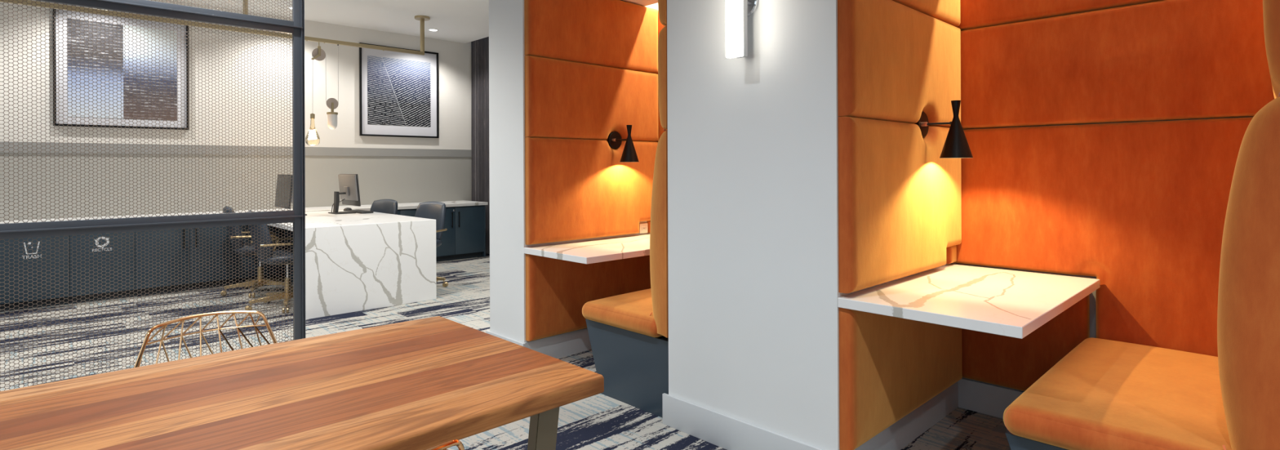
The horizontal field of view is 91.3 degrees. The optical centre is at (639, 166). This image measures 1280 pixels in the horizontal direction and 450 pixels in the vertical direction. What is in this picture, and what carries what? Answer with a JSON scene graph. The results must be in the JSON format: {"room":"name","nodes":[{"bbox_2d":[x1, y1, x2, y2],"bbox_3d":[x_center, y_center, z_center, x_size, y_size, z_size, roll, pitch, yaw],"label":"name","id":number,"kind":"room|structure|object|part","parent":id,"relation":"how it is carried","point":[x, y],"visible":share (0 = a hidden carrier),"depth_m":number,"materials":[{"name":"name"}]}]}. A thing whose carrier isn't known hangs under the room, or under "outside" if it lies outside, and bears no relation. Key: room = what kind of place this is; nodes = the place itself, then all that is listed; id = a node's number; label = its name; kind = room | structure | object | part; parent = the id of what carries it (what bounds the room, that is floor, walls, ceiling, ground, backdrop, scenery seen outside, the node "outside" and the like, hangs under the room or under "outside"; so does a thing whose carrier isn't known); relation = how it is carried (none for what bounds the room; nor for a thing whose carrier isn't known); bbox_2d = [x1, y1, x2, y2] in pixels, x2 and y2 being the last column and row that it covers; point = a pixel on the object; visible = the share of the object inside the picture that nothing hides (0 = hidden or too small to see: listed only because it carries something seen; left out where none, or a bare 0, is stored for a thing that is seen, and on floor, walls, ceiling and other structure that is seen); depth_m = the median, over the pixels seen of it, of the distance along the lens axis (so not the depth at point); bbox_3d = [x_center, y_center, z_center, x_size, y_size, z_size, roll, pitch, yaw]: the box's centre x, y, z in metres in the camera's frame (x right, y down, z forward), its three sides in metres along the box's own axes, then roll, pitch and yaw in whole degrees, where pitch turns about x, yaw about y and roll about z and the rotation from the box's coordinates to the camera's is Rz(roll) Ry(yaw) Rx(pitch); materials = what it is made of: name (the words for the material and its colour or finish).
{"room":"common room","nodes":[
{"label":"common room","id":0,"kind":"room"},
{"bbox_2d":[0,0,471,220],"bbox_3d":[-5.816,-0.422,6.515,9.900,3.465,0.150,0,0,-44],"label":"wall","id":1,"kind":"structure","parent":0,"point":[340,66],"depth_m":7.48,"materials":[{"name":"white paint"}]},
{"bbox_2d":[53,8,189,129],"bbox_3d":[-5.504,-1.016,6.686,1.120,1.210,0.038,0,0,-44],"label":"framed picture","id":2,"kind":"object","parent":1,"relation":"attached to","point":[55,11],"visible":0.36,"depth_m":6.66,"materials":[{"name":"black paper"}]},
{"bbox_2d":[67,17,177,120],"bbox_3d":[-5.507,-1.011,6.690,0.904,1.000,0.003,0,0,-44],"label":"print","id":3,"kind":"object","parent":2,"relation":"attached to","point":[82,20],"depth_m":6.66},
{"bbox_2d":[0,141,471,156],"bbox_3d":[-5.867,-0.188,6.352,9.600,0.107,0.012,0,0,-44],"label":"trim","id":4,"kind":"structure","parent":1,"relation":"attached to","point":[335,151],"depth_m":7.36,"materials":[{"name":"grey paint"}]},
{"bbox_2d":[359,42,439,137],"bbox_3d":[-3.351,-1.035,8.769,1.115,1.245,0.038,0,0,-44],"label":"framed picture","id":5,"kind":"object","parent":1,"relation":"attached to","point":[398,91],"visible":0.86,"depth_m":8.75,"materials":[{"name":"black paper"}]},
{"bbox_2d":[367,55,431,126],"bbox_3d":[-3.358,-1.037,8.769,0.894,0.930,0.003,0,0,-44],"label":"print","id":6,"kind":"object","parent":5,"relation":"attached to","point":[399,87],"depth_m":8.75},
{"bbox_2d":[173,0,488,43],"bbox_3d":[-1.606,-1.927,1.726,9.300,0.100,12.900,0,0,-44],"label":"ceiling","id":7,"kind":"structure","parent":0,"point":[464,21],"depth_m":7.64,"materials":[{"name":"paint"}]},
{"bbox_2d":[0,0,430,145],"bbox_3d":[-4.616,-1.043,5.975,5.477,1.632,0.184,0,0,-44],"label":"pendant light","id":8,"kind":"object","parent":7,"relation":"hanging from","point":[312,138],"visible":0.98,"depth_m":6.89,"materials":[{"name":"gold metal"}]},
{"bbox_3d":[-4.089,-1.634,6.487,0.040,0.415,0.040,0,0,-44],"label":"stem","id":9,"kind":"part","parent":8,"relation":"part of","materials":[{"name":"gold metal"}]},
{"bbox_2d":[310,113,315,118],"bbox_3d":[-3.625,-0.557,6.931,0.045,0.061,0.045,0,0,-44],"label":"socket","id":10,"kind":"object","parent":8,"relation":"attached to","point":[312,115],"depth_m":6.91,"materials":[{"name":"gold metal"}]},
{"bbox_3d":[-3.624,-0.378,6.931,0.146,0.296,0.146,0,0,-44],"label":"glass bulb","id":11,"kind":"part","parent":8,"relation":"part of","materials":[{"name":"beige"}]},
{"bbox_3d":[-3.589,-1.217,6.938,0.092,0.076,0.020,0,0,-44],"label":"pulley arm","id":12,"kind":"part","parent":8,"relation":"part of","materials":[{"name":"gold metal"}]},
{"bbox_3d":[-3.530,-1.017,7.025,0.275,0.744,0.004,0,0,-44],"label":"cord","id":13,"kind":"part","parent":8,"relation":"part of","materials":[{"name":"grey plastic"}]},
{"bbox_3d":[-2.716,-1.639,7.815,0.040,0.415,0.040,0,0,-44],"label":"stem","id":14,"kind":"part","parent":8,"relation":"part of","materials":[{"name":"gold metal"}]},
{"bbox_2d":[427,28,438,31],"bbox_3d":[-2.822,-1.862,8.549,0.146,0.006,0.146,0,0,-44],"label":"recessed light","id":15,"kind":"object","parent":7,"relation":"in","point":[429,29],"visible":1,"depth_m":8.54,"materials":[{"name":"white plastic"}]},
{"bbox_2d":[0,253,1010,449],"bbox_3d":[-1.377,1.328,1.931,9.900,0.080,12.900,0,0,-44],"label":"floor","id":16,"kind":"structure","parent":0,"point":[600,421],"depth_m":4.47,"materials":[{"name":"carpet"}]},
{"bbox_2d":[0,235,69,311],"bbox_3d":[-5.776,0.938,5.968,0.478,0.743,0.662,0,0,-44],"label":"base cabinet","id":17,"kind":"object","parent":16,"relation":"on","point":[39,238],"visible":0.7,"depth_m":5.73,"materials":[{"name":"blue paint"}]},
{"bbox_2d":[69,231,134,303],"bbox_3d":[-5.431,0.937,6.303,0.480,0.743,0.662,0,0,-44],"label":"base cabinet","id":18,"kind":"object","parent":16,"relation":"on","point":[123,233],"visible":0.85,"depth_m":6.06,"materials":[{"name":"blue paint"}]},
{"bbox_2d":[0,0,305,391],"bbox_3d":[-3.325,-0.286,2.724,3.409,3.165,0.062,0,0,-44],"label":"mesh screen","id":19,"kind":"object","parent":16,"relation":"on","point":[8,230],"depth_m":3.45,"materials":[{"name":"grey metal"}]},
{"bbox_3d":[-3.330,-0.271,2.734,3.324,1.125,0.002,0,0,-44],"label":"panel","id":20,"kind":"part","parent":19,"relation":"part of","materials":[{"name":"silver metal"}]},
{"bbox_3d":[-3.325,0.785,2.733,3.324,0.902,0.002,0,0,-44],"label":"panel","id":21,"kind":"part","parent":19,"relation":"part of","materials":[{"name":"silver metal"}]},
{"bbox_3d":[-3.319,0.312,2.726,3.378,0.074,0.062,0,0,-44],"label":"rail","id":22,"kind":"part","parent":19,"relation":"part of","materials":[{"name":"black metal"}]},
{"bbox_3d":[-3.324,-0.856,2.727,3.378,0.074,0.062,0,0,-44],"label":"rail","id":23,"kind":"part","parent":19,"relation":"part of","materials":[{"name":"black metal"}]},
{"bbox_3d":[-3.334,-1.346,2.735,3.324,0.939,0.002,0,0,-44],"label":"panel","id":24,"kind":"part","parent":19,"relation":"part of","materials":[{"name":"silver metal"}]},
{"bbox_3d":[-2.122,-0.290,3.892,0.056,3.165,0.054,0,0,-44],"label":"post","id":25,"kind":"part","parent":19,"relation":"part of","materials":[{"name":"black metal"}]},
{"bbox_2d":[134,226,239,296],"bbox_3d":[-4.927,0.935,6.770,0.891,0.743,0.690,0,0,-44],"label":"base cabinet","id":26,"kind":"object","parent":16,"relation":"on","point":[193,231],"visible":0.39,"depth_m":6.51,"materials":[{"name":"blue paint"}]},
{"bbox_3d":[-4.875,0.900,6.396,0.444,0.653,0.019,0,0,-44],"label":"door","id":27,"kind":"part","parent":26,"relation":"part of","materials":[{"name":"blue paint"}]},
{"bbox_3d":[-4.554,0.899,6.706,0.444,0.653,0.019,0,0,-44],"label":"door","id":28,"kind":"part","parent":26,"relation":"part of","materials":[{"name":"blue paint"}]},
{"bbox_2d":[133,310,277,367],"bbox_3d":[-1.271,0.887,1.913,0.541,0.794,0.515,0,0,-44],"label":"wire chair","id":29,"kind":"object","parent":16,"relation":"on","point":[180,320],"visible":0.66,"depth_m":2.08,"materials":[{"name":"gold metal"}]},
{"bbox_2d":[220,205,293,297],"bbox_3d":[-3.955,0.850,6.470,0.657,0.903,0.688,0,0,-34],"label":"swivel chair","id":30,"kind":"object","parent":16,"relation":"on","point":[240,236],"visible":0.53,"depth_m":6.31,"materials":[{"name":"grey leather"}]},
{"bbox_3d":[-4.131,0.628,6.354,0.171,0.458,0.410,0,0,-34],"label":"backrest","id":31,"kind":"part","parent":30,"relation":"part of","materials":[{"name":"grey leather"}]},
{"bbox_3d":[-4.067,1.201,6.392,0.301,0.065,0.048,0,0,-34],"label":"leg","id":32,"kind":"part","parent":30,"relation":"part of","materials":[{"name":"gold metal"}]},
{"bbox_3d":[-3.871,0.796,6.296,0.416,0.217,0.156,0,0,-34],"label":"armrest","id":33,"kind":"part","parent":30,"relation":"part of","materials":[{"name":"gold metal"}]},
{"bbox_3d":[-3.881,1.200,6.329,0.044,0.065,0.300,0,0,-18],"label":"leg","id":34,"kind":"part","parent":30,"relation":"part of","materials":[{"name":"gold metal"}]},
{"bbox_3d":[-4.087,0.797,6.616,0.416,0.217,0.156,0,0,-34],"label":"armrest","id":35,"kind":"part","parent":30,"relation":"part of","materials":[{"name":"gold metal"}]},
{"bbox_3d":[-3.925,0.846,6.492,0.490,0.098,0.500,0,0,-34],"label":"seat","id":36,"kind":"part","parent":30,"relation":"part of","materials":[{"name":"grey leather"}]},
{"bbox_3d":[-3.767,1.200,6.486,0.300,0.065,0.044,0,0,0],"label":"leg","id":37,"kind":"part","parent":30,"relation":"part of","materials":[{"name":"gold metal"}]},
{"bbox_3d":[-3.881,1.200,6.643,0.044,0.065,0.300,0,0,18],"label":"leg","id":38,"kind":"part","parent":30,"relation":"part of","materials":[{"name":"gold metal"}]},
{"bbox_2d":[238,225,285,282],"bbox_3d":[-4.286,0.933,7.390,0.888,0.743,0.690,0,0,-44],"label":"base cabinet","id":39,"kind":"object","parent":16,"relation":"on","point":[243,228],"visible":0.08,"depth_m":6.96,"materials":[{"name":"blue paint"}]},
{"bbox_2d":[244,210,293,313],"bbox_3d":[-3.292,0.847,5.799,0.657,0.903,0.688,0,0,-42],"label":"swivel chair","id":40,"kind":"object","parent":16,"relation":"on","point":[259,238],"visible":0.47,"depth_m":5.59,"materials":[{"name":"grey leather"}]},
{"bbox_3d":[-3.450,0.625,5.659,0.171,0.458,0.410,0,0,-42],"label":"backrest","id":41,"kind":"part","parent":40,"relation":"part of","materials":[{"name":"grey leather"}]},
{"bbox_3d":[-3.390,1.197,5.702,0.300,0.065,0.044,0,0,-44],"label":"leg","id":42,"kind":"part","parent":40,"relation":"part of","materials":[{"name":"gold metal"}]},
{"bbox_3d":[-3.443,0.794,5.924,0.416,0.217,0.156,0,0,-42],"label":"armrest","id":43,"kind":"part","parent":40,"relation":"part of","materials":[{"name":"gold metal"}]},
{"bbox_3d":[-3.417,1.197,5.894,0.300,0.065,0.044,0,0,28],"label":"leg","id":44,"kind":"part","parent":40,"relation":"part of","materials":[{"name":"gold metal"}]},
{"bbox_3d":[-3.265,0.843,5.824,0.490,0.098,0.500,0,0,-42],"label":"seat","id":45,"kind":"part","parent":40,"relation":"part of","materials":[{"name":"grey leather"}]},
{"bbox_3d":[-3.184,0.792,5.638,0.416,0.217,0.156,0,0,-42],"label":"armrest","id":46,"kind":"part","parent":40,"relation":"part of","materials":[{"name":"gold metal"}]},
{"bbox_3d":[-3.199,1.196,5.669,0.044,0.065,0.300,0,0,-26],"label":"leg","id":47,"kind":"part","parent":40,"relation":"part of","materials":[{"name":"gold metal"}]},
{"bbox_2d":[0,315,604,449],"bbox_3d":[-1.337,0.907,1.006,2.573,0.760,0.960,0,0,-44],"label":"wood table","id":48,"kind":"object","parent":16,"relation":"on","point":[424,384],"visible":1,"depth_m":1.44,"materials":[{"name":"brown wood"}]},
{"bbox_3d":[-0.260,0.924,1.517,0.082,0.716,0.118,0,0,-44],"label":"leg","id":49,"kind":"part","parent":48,"relation":"part of","materials":[{"name":"brown metal"}]},
{"bbox_2d":[266,208,436,319],"bbox_3d":[-3.170,0.911,6.459,1.210,0.776,2.160,0,0,-44],"label":"island","id":50,"kind":"object","parent":16,"relation":"on","point":[355,262],"visible":0.85,"depth_m":5.69,"materials":[{"name":"stone"}]},
{"bbox_2d":[275,174,306,215],"bbox_3d":[-3.737,0.307,6.734,0.220,0.440,0.536,0,0,-44],"label":"monitor","id":51,"kind":"object","parent":50,"relation":"on","point":[277,197],"visible":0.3,"depth_m":6.63,"materials":[{"name":"black plastic"}]},
{"bbox_2d":[328,173,360,213],"bbox_3d":[-3.337,0.305,7.011,0.220,0.440,0.536,0,0,-44],"label":"monitor","id":52,"kind":"object","parent":50,"relation":"on","point":[348,184],"visible":1,"depth_m":6.97,"materials":[{"name":"black plastic"}]},
{"bbox_2d":[343,207,351,210],"bbox_3d":[-3.453,0.505,7.398,0.099,0.036,0.062,0,0,-44],"label":"mouse","id":53,"kind":"object","parent":50,"relation":"on","point":[346,208],"visible":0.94,"depth_m":7.37,"materials":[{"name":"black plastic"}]},
{"bbox_2d":[347,209,373,213],"bbox_3d":[-3.187,0.514,7.133,0.135,0.018,0.430,0,0,-44],"label":"keyboard","id":54,"kind":"object","parent":50,"relation":"on","point":[353,211],"visible":1,"depth_m":7.05,"materials":[{"name":"black plastic"}]},
{"bbox_3d":[-2.433,0.908,5.697,1.210,0.775,0.040,0,0,-44],"label":"panel","id":55,"kind":"part","parent":50,"relation":"part of","materials":[{"name":"stone"}]},
{"bbox_2d":[369,199,397,214],"bbox_3d":[-3.147,0.848,7.319,0.688,0.903,0.657,0,0,22],"label":"swivel chair","id":56,"kind":"object","parent":16,"relation":"on","point":[383,206],"visible":0.09,"depth_m":7.51,"materials":[{"name":"grey leather"}]},
{"bbox_2d":[399,208,417,217],"bbox_3d":[-3.215,0.930,8.447,0.318,0.743,0.660,0,0,-44],"label":"base cabinet","id":57,"kind":"object","parent":16,"relation":"on","point":[409,212],"visible":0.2,"depth_m":8.18,"materials":[{"name":"blue paint"}]},
{"bbox_2d":[414,201,448,287],"bbox_3d":[-2.400,0.844,6.762,0.688,0.903,0.657,0,0,22],"label":"swivel chair","id":58,"kind":"object","parent":16,"relation":"on","point":[436,211],"visible":0.27,"depth_m":6.90,"materials":[{"name":"grey leather"}]},
{"bbox_3d":[-2.321,0.621,6.957,0.410,0.458,0.171,0,0,22],"label":"backrest","id":59,"kind":"part","parent":58,"relation":"part of","materials":[{"name":"grey leather"}]},
{"bbox_3d":[-2.413,0.840,6.727,0.500,0.098,0.490,0,0,22],"label":"seat","id":60,"kind":"part","parent":58,"relation":"part of","materials":[{"name":"grey leather"}]},
{"bbox_3d":[-2.243,1.193,6.731,0.300,0.065,0.044,0,0,2],"label":"leg","id":61,"kind":"part","parent":58,"relation":"part of","materials":[{"name":"gold metal"}]},
{"bbox_3d":[-2.210,0.789,6.715,0.156,0.217,0.416,0,0,22],"label":"armrest","id":62,"kind":"part","parent":58,"relation":"part of","materials":[{"name":"gold metal"}]},
{"bbox_2d":[426,439,464,449],"bbox_3d":[-0.599,0.884,1.187,0.515,0.794,0.541,0,0,42],"label":"wire chair","id":63,"kind":"object","parent":16,"relation":"on","point":[458,443],"visible":1,"depth_m":1.12,"materials":[{"name":"gold metal"}]},
{"bbox_2d":[435,204,485,262],"bbox_3d":[-2.758,0.928,8.868,0.919,0.743,0.690,0,0,-44],"label":"base cabinet","id":64,"kind":"object","parent":16,"relation":"on","point":[464,237],"visible":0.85,"depth_m":8.73,"materials":[{"name":"blue paint"}]},
{"bbox_3d":[-2.715,0.893,8.485,0.447,0.653,0.019,0,0,-44],"label":"door","id":65,"kind":"part","parent":64,"relation":"part of","materials":[{"name":"blue paint"}]},
{"bbox_3d":[-2.392,0.892,8.797,0.447,0.653,0.019,0,0,-44],"label":"door","id":66,"kind":"part","parent":64,"relation":"part of","materials":[{"name":"blue paint"}]},
{"bbox_3d":[-2.446,0.927,9.191,0.020,0.743,0.660,0,0,-44],"label":"panel","id":67,"kind":"part","parent":64,"relation":"part of","materials":[{"name":"blue paint"}]},
{"bbox_2d":[582,0,668,417],"bbox_3d":[0.336,0.037,3.790,1.248,2.490,0.696,0,0,-44],"label":"bench","id":68,"kind":"object","parent":16,"relation":"on","point":[628,332],"visible":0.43,"depth_m":3.26,"materials":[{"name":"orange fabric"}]},
{"bbox_2d":[582,288,662,337],"bbox_3d":[0.296,0.820,3.799,1.200,0.120,0.622,0,0,-44],"label":"seat cushion","id":69,"kind":"object","parent":68,"relation":"on","point":[633,313],"depth_m":3.43,"materials":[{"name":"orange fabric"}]},
{"bbox_3d":[0.501,0.334,3.588,1.197,1.034,0.178,0,0,-44],"label":"backrest","id":70,"kind":"part","parent":68,"relation":"part of","materials":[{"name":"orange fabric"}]},
{"bbox_3d":[0.527,-0.959,3.556,1.197,0.500,0.087,0,0,-44],"label":"backrest","id":71,"kind":"part","parent":68,"relation":"part of","materials":[{"name":"orange fabric"}]},
{"bbox_3d":[0.529,-0.446,3.556,1.197,0.517,0.086,0,0,-44],"label":"backrest","id":72,"kind":"part","parent":68,"relation":"part of","materials":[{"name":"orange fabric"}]},
{"bbox_2d":[666,0,955,449],"bbox_3d":[0.911,-0.303,3.222,1.269,3.165,0.912,0,0,-44],"label":"pier","id":73,"kind":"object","parent":16,"relation":"on","point":[753,294],"visible":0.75,"depth_m":2.71,"materials":[{"name":"grey paint"}]},
{"bbox_2d":[725,0,758,57],"bbox_3d":[0.426,-0.719,2.718,0.126,0.504,0.128,0,0,-44],"label":"wall sconce","id":74,"kind":"object","parent":73,"relation":"attached to","point":[737,11],"visible":1,"depth_m":2.67,"materials":[{"name":"white glass"}]},
{"bbox_2d":[725,0,743,57],"bbox_3d":[0.404,-0.719,2.674,0.032,0.504,0.074,0,0,-44],"label":"diffuser","id":75,"kind":"object","parent":74,"relation":"attached to","point":[734,8],"depth_m":2.66,"materials":[{"name":"beige"}]},
{"bbox_2d":[662,392,823,449],"bbox_3d":[0.443,1.206,2.787,0.016,0.150,0.934,0,0,-44],"label":"baseboard","id":76,"kind":"structure","parent":73,"relation":"attached to","point":[726,432],"depth_m":2.85,"materials":[{"name":"paint"}]},
{"bbox_2d":[837,0,960,127],"bbox_3d":[1.229,-0.460,2.851,1.190,0.523,0.066,0,0,-44],"label":"wall panel","id":77,"kind":"object","parent":73,"relation":"attached to","point":[897,62],"visible":0.92,"depth_m":2.68,"materials":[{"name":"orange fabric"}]},
{"bbox_2d":[837,115,961,293],"bbox_3d":[1.232,0.149,2.851,1.190,0.691,0.066,0,0,-44],"label":"wall panel","id":78,"kind":"object","parent":73,"relation":"attached to","point":[900,202],"visible":0.93,"depth_m":2.66,"materials":[{"name":"orange fabric"}]},
{"bbox_2d":[914,100,973,158],"bbox_3d":[1.414,-0.169,2.896,0.138,0.262,0.233,0,0,-44],"label":"wall lamp","id":79,"kind":"object","parent":78,"relation":"attached to","point":[956,145],"visible":0.94,"depth_m":2.84,"materials":[{"name":"black metal"}]},
{"bbox_3d":[1.336,-0.198,2.936,0.020,0.020,0.027,0,0,-44],"label":"knob","id":80,"kind":"part","parent":79,"relation":"part of","materials":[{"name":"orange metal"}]},
{"bbox_3d":[1.390,-0.198,2.900,0.116,0.010,0.010,0,0,32],"label":"arm","id":81,"kind":"part","parent":79,"relation":"part of","materials":[{"name":"black metal"}]},
{"bbox_3d":[1.447,-0.170,2.861,0.138,0.262,0.138,0,0,-44],"label":"lamp shade","id":82,"kind":"part","parent":79,"relation":"part of","materials":[{"name":"black metal"}]},
{"bbox_2d":[946,244,956,263],"bbox_3d":[1.617,0.456,3.247,0.087,0.091,0.030,0,0,-44],"label":"power outlet","id":83,"kind":"object","parent":78,"relation":"attached to","point":[951,251],"visible":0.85,"depth_m":3.22,"materials":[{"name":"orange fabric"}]},
{"bbox_2d":[839,307,962,449],"bbox_3d":[1.235,0.832,2.850,1.190,0.560,0.066,0,0,-44],"label":"wall panel","id":84,"kind":"object","parent":73,"relation":"attached to","point":[890,366],"visible":0.72,"depth_m":2.60,"materials":[{"name":"orange wood"}]},
{"bbox_2d":[854,381,958,449],"bbox_3d":[1.238,1.200,2.889,1.269,0.155,0.012,0,0,-44],"label":"baseboard","id":85,"kind":"structure","parent":73,"relation":"attached to","point":[908,428],"depth_m":2.94,"materials":[{"name":"paint"}]},
{"bbox_2d":[892,0,960,26],"bbox_3d":[1.227,-0.973,2.852,1.190,0.494,0.066,0,0,-44],"label":"wall panel","id":86,"kind":"object","parent":73,"relation":"attached to","point":[948,11],"visible":0.84,"depth_m":3.04,"materials":[{"name":"orange fabric"}]},
{"bbox_2d":[837,263,1100,338],"bbox_3d":[1.425,0.549,2.636,1.194,0.075,0.640,0,0,-44],"label":"table","id":87,"kind":"object","parent":73,"relation":"attached to","point":[1015,304],"visible":1,"depth_m":2.43,"materials":[{"name":"stone"}]},
{"bbox_2d":[1003,0,1279,449],"bbox_3d":[1.856,0.029,2.218,1.248,2.490,0.696,0,0,-44],"label":"bench","id":88,"kind":"object","parent":16,"relation":"on","point":[1103,394],"visible":1,"depth_m":1.74,"materials":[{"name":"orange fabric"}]},
{"bbox_2d":[1003,337,1231,449],"bbox_3d":[1.816,0.812,2.227,1.200,0.120,0.622,0,0,-44],"label":"seat cushion","id":89,"kind":"object","parent":88,"relation":"on","point":[1103,394],"depth_m":2.02,"materials":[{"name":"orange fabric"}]},
{"bbox_3d":[2.021,0.326,2.016,1.197,1.034,0.178,0,0,-44],"label":"backrest","id":90,"kind":"part","parent":88,"relation":"part of","materials":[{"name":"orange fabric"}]},
{"bbox_3d":[2.050,-0.453,1.984,1.197,0.517,0.086,0,0,-44],"label":"backrest","id":91,"kind":"part","parent":88,"relation":"part of","materials":[{"name":"orange fabric"}]},
{"bbox_3d":[-8.494,0.947,3.320,1.198,0.743,0.690,0,0,-44],"label":"base cabinet","id":92,"kind":"object","parent":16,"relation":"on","visible":0},
{"bbox_2d":[0,200,488,223],"bbox_3d":[-5.672,0.544,6.053,9.060,0.040,0.703,0,0,-44],"label":"countertop","id":93,"kind":"structure","parent":92,"relation":"on","point":[448,203],"depth_m":7.56,"materials":[{"name":"stone"}]},
{"bbox_2d":[488,0,657,342],"bbox_3d":[0.089,-0.298,5.129,2.739,3.165,0.421,0,0,-44],"label":"wall","id":94,"kind":"structure","parent":0,"point":[506,17],"depth_m":4.17,"materials":[{"name":"grey paint"}]},
{"bbox_2d":[485,330,524,346],"bbox_3d":[-0.900,1.213,4.175,0.016,0.150,0.458,0,0,-44],"label":"baseboard","id":95,"kind":"structure","parent":94,"relation":"attached to","point":[490,332],"depth_m":4.15,"materials":[{"name":"paint"}]},
{"bbox_2d":[524,328,591,358],"bbox_3d":[-0.282,1.208,4.461,1.269,0.155,0.012,0,0,-44],"label":"baseboard","id":96,"kind":"structure","parent":94,"relation":"attached to","point":[560,345],"depth_m":4.22,"materials":[{"name":"paint"}]},
{"bbox_2d":[524,233,649,263],"bbox_3d":[-0.096,0.557,4.208,1.194,0.075,0.640,0,0,-44],"label":"table","id":97,"kind":"object","parent":94,"relation":"attached to","point":[590,251],"visible":0.66,"depth_m":3.91,"materials":[{"name":"stone"}]},
{"bbox_2d":[525,253,650,341],"bbox_3d":[-0.286,0.840,4.422,1.190,0.560,0.066,0,0,-44],"label":"wall panel","id":98,"kind":"object","parent":94,"relation":"attached to","point":[557,291],"visible":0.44,"depth_m":4.19,"materials":[{"name":"orange fabric"}]},
{"bbox_2d":[524,0,657,73],"bbox_3d":[-0.293,-0.965,4.424,1.190,0.494,0.066,0,0,-44],"label":"wall panel","id":99,"kind":"object","parent":94,"relation":"attached to","point":[614,33],"visible":0.98,"depth_m":4.36,"materials":[{"name":"orange fabric"}]},
{"bbox_2d":[524,137,657,244],"bbox_3d":[-0.288,0.157,4.423,1.190,0.691,0.066,0,0,-44],"label":"wall panel","id":100,"kind":"object","parent":94,"relation":"attached to","point":[575,188],"visible":0.91,"depth_m":4.29,"materials":[{"name":"orange fabric"}]},
{"bbox_2d":[607,124,639,161],"bbox_3d":[-0.106,-0.162,4.468,0.138,0.262,0.233,0,0,-44],"label":"wall lamp","id":101,"kind":"object","parent":100,"relation":"attached to","point":[615,140],"visible":1,"depth_m":4.42,"materials":[{"name":"black metal"}]},
{"bbox_3d":[-0.073,-0.162,4.433,0.138,0.262,0.138,0,0,-44],"label":"lamp shade","id":102,"kind":"part","parent":101,"relation":"part of","materials":[{"name":"black metal"}]},
{"bbox_2d":[646,220,650,232],"bbox_3d":[0.097,0.464,4.819,0.087,0.091,0.030,0,0,-44],"label":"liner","id":103,"kind":"object","parent":100,"relation":"attached to","point":[649,221],"visible":0.27,"depth_m":4.79,"materials":[{"name":"orange fabric"}]},
{"bbox_2d":[524,55,657,141],"bbox_3d":[-0.291,-0.452,4.423,1.190,0.523,0.066,0,0,-44],"label":"wall panel","id":104,"kind":"object","parent":94,"relation":"attached to","point":[564,99],"visible":0.98,"depth_m":4.31,"materials":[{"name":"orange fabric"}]},
{"bbox_2d":[638,222,647,233],"bbox_3d":[0.025,0.469,4.752,0.084,0.074,0.026,0,0,-44],"label":"power outlet","id":105,"kind":"object","parent":94,"relation":"attached to","point":[642,226],"visible":0.88,"depth_m":4.74,"materials":[{"name":"white plastic"}]},
{"bbox_2d":[620,0,657,6],"bbox_3d":[0.076,-1.232,3.942,1.074,0.030,1.276,0,0,-44],"label":"ceiling","id":106,"kind":"structure","parent":0,"point":[642,2],"depth_m":4.63,"materials":[{"name":"paint"}]},
{"bbox_2d":[657,9,665,74],"bbox_3d":[0.576,-0.962,4.423,0.078,0.507,1.267,0,0,-44],"label":"wall panel","id":107,"kind":"object","parent":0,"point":[660,26],"visible":0.06,"depth_m":4.81,"materials":[{"name":"orange fabric"}]},
{"bbox_2d":[656,93,667,142],"bbox_3d":[0.578,-0.448,4.423,0.078,0.513,1.267,0,0,-44],"label":"wall panel","id":108,"kind":"object","parent":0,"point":[660,131],"visible":0.05,"depth_m":4.82,"materials":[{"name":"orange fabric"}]},
{"bbox_2d":[955,116,1247,391],"bbox_3d":[1.758,-0.307,3.381,0.170,3.165,4.413,0,0,-44],"label":"wall","id":109,"kind":"structure","parent":0,"point":[1093,295],"depth_m":2.91,"materials":[{"name":"paint"}]},
{"bbox_2d":[958,377,1023,418],"bbox_3d":[2.132,1.196,2.866,0.015,0.155,1.264,0,0,-44],"label":"baseboard","id":110,"kind":"structure","parent":109,"relation":"attached to","point":[986,398],"depth_m":3.22,"materials":[{"name":"paint"}]},
{"bbox_2d":[961,293,1089,391],"bbox_3d":[1.876,0.842,3.106,0.048,0.535,0.582,0,0,-44],"label":"wall panel","id":111,"kind":"object","parent":109,"relation":"attached to","point":[1012,362],"visible":0.33,"depth_m":3.07,"materials":[{"name":"orange fabric"}]},
{"bbox_2d":[957,0,1162,30],"bbox_3d":[2.096,-0.970,2.851,0.078,0.507,1.267,0,0,-44],"label":"wall panel","id":112,"kind":"object","parent":109,"relation":"attached to","point":[974,14],"visible":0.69,"depth_m":3.05,"materials":[{"name":"orange fabric"}]},
{"bbox_2d":[953,116,1253,356],"bbox_3d":[2.102,0.329,2.850,0.078,1.049,1.267,0,0,-44],"label":"wall panel","id":113,"kind":"object","parent":109,"relation":"attached to","point":[1140,208],"visible":0.75,"depth_m":2.77,"materials":[{"name":"orange fabric"}]},
{"bbox_2d":[960,0,1274,128],"bbox_3d":[2.098,-0.456,2.850,0.078,0.513,1.267,0,0,-44],"label":"wall panel","id":114,"kind":"object","parent":109,"relation":"attached to","point":[1164,60],"visible":0.82,"depth_m":2.77,"materials":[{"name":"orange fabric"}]},
{"bbox_3d":[-0.845,-2.134,7.986,0.500,0.080,4.960,0,0,-44],"label":"trim","id":115,"kind":"structure","parent":0,"visible":0},
{"bbox_3d":[-1.320,-2.064,8.291,0.060,0.055,3.540,0,0,-44],"label":"track","id":116,"kind":"object","parent":115,"relation":"attached to","visible":0},
{"bbox_2d":[471,36,489,253],"bbox_3d":[-1.334,-0.377,8.313,0.159,3.310,3.403,0,0,-44],"label":"curtain","id":117,"kind":"object","parent":116,"relation":"hanging from","point":[480,47],"visible":0.09,"depth_m":9.32,"materials":[{"name":"grey fabric"}]}
]}

